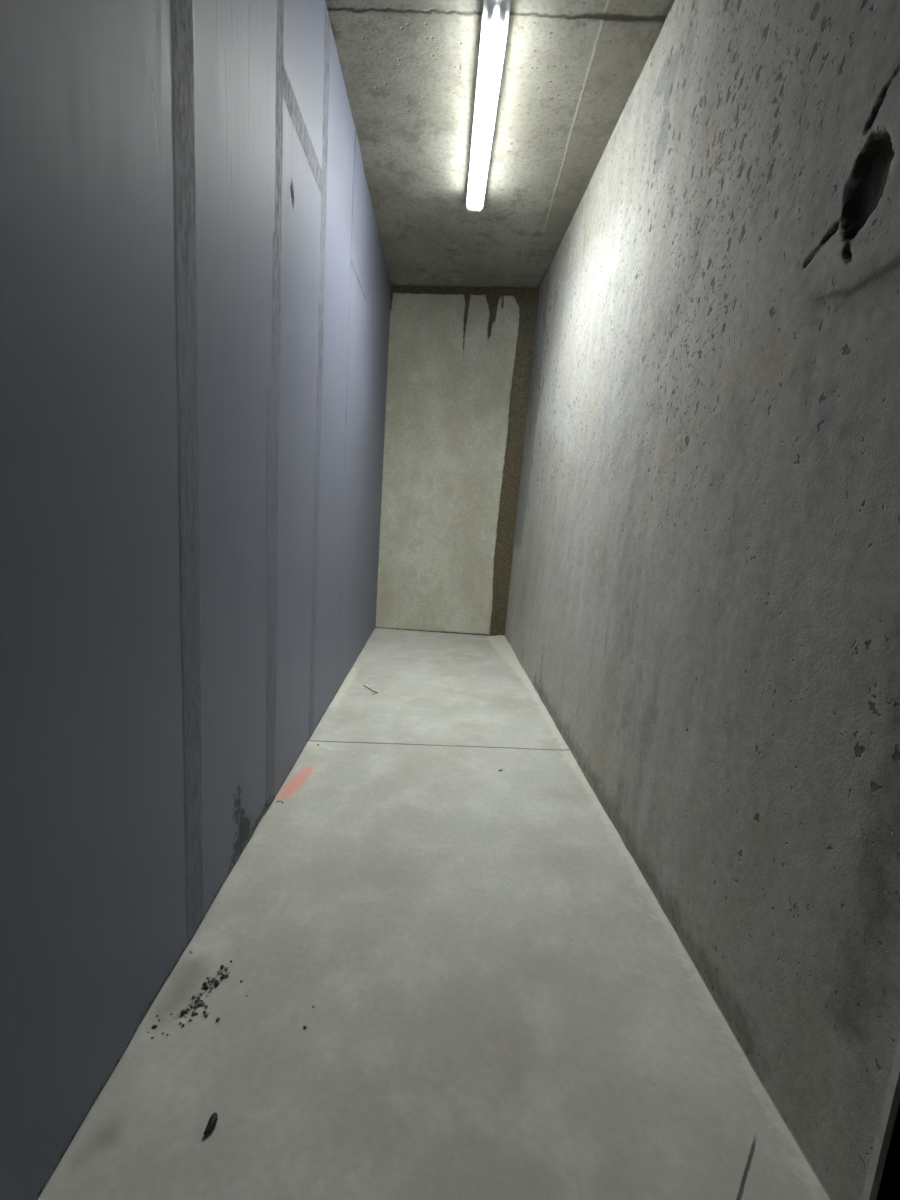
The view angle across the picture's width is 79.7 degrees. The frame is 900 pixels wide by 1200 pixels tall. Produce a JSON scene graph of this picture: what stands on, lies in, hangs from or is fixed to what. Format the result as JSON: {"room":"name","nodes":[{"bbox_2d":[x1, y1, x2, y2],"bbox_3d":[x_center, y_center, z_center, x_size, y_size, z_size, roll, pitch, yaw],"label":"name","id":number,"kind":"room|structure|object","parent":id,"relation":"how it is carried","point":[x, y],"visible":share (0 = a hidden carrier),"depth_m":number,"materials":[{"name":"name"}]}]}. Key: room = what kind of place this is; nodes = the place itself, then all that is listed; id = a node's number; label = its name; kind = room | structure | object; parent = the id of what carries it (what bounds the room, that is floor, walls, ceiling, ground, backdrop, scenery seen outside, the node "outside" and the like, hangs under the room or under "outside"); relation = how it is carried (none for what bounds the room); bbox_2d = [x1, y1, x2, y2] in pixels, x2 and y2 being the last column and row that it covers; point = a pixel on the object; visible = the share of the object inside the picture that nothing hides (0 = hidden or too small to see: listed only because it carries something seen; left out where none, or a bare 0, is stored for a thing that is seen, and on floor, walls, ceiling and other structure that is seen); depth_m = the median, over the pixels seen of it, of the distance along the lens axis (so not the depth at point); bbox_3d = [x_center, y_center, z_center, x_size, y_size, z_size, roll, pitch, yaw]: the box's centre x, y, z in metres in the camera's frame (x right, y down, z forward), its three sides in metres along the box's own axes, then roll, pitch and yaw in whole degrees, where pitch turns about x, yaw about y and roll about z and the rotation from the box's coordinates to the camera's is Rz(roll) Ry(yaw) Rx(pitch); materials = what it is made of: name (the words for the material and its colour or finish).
{"room":"underground passage","nodes":[
{"label":"underground passage","id":0,"kind":"room"},
{"bbox_2d":[0,0,390,1199],"bbox_3d":[-0.595,-0.694,1.711,0.148,2.806,5.821,4,9,-1],"label":"wall","id":1,"kind":"structure","parent":0,"point":[195,284],"depth_m":1.00,"materials":[{"name":"grey paint"}]},
{"bbox_2d":[37,628,829,1199],"bbox_3d":[-0.059,0.784,1.960,1.345,0.138,5.820,4,9,-2],"label":"floor","id":2,"kind":"structure","parent":0,"point":[506,1007],"depth_m":1.14,"materials":[{"name":"grey concrete"}]},
{"bbox_2d":[204,1112,217,1134],"bbox_3d":[-0.397,0.871,0.896,0.014,0.013,0.032,5,9,6],"label":"husk","id":3,"kind":"object","parent":2,"relation":"on","point":[213,1119],"visible":1,"depth_m":0.89,"materials":[{"name":"black plant"}]},
{"bbox_2d":[375,286,538,635],"bbox_3d":[0.037,-1.103,4.547,1.380,2.809,0.224,4,9,2],"label":"wall","id":4,"kind":"structure","parent":0,"point":[460,358],"depth_m":4.48,"materials":[{"name":"concrete"}]},
{"bbox_2d":[325,0,674,287],"bbox_3d":[0.184,-2.095,1.514,1.430,0.127,5.850,4,9,-2],"label":"ceiling","id":5,"kind":"structure","parent":0,"point":[570,69],"depth_m":2.44,"materials":[{"name":"concrete"}]},
{"bbox_2d":[467,0,510,207],"bbox_3d":[0.152,-2.136,2.408,0.096,0.091,1.264,4,9,-2],"label":"light","id":6,"kind":"object","parent":5,"relation":"attached to","point":[495,12],"visible":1,"depth_m":2.21,"materials":[{"name":"white plastic"}]},
{"bbox_2d":[505,0,899,1199],"bbox_3d":[0.742,-0.742,2.599,0.227,2.809,4.103,4,9,-2],"label":"wall","id":7,"kind":"structure","parent":0,"point":[703,608],"depth_m":1.19,"materials":[{"name":"concrete"}]},
{"bbox_2d":[876,1103,899,1199],"bbox_3d":[1.245,-0.385,0.592,1.084,2.809,0.006,4,9,-2],"label":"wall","id":8,"kind":"structure","parent":0,"point":[893,1146],"depth_m":0.77,"materials":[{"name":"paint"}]},
{"bbox_2d":[861,1035,899,1199],"bbox_3d":[0.701,-0.420,0.578,0.014,2.809,0.011,4,9,-2],"label":"trim","id":9,"kind":"structure","parent":8,"relation":"attached to","point":[892,1097],"depth_m":0.76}
]}

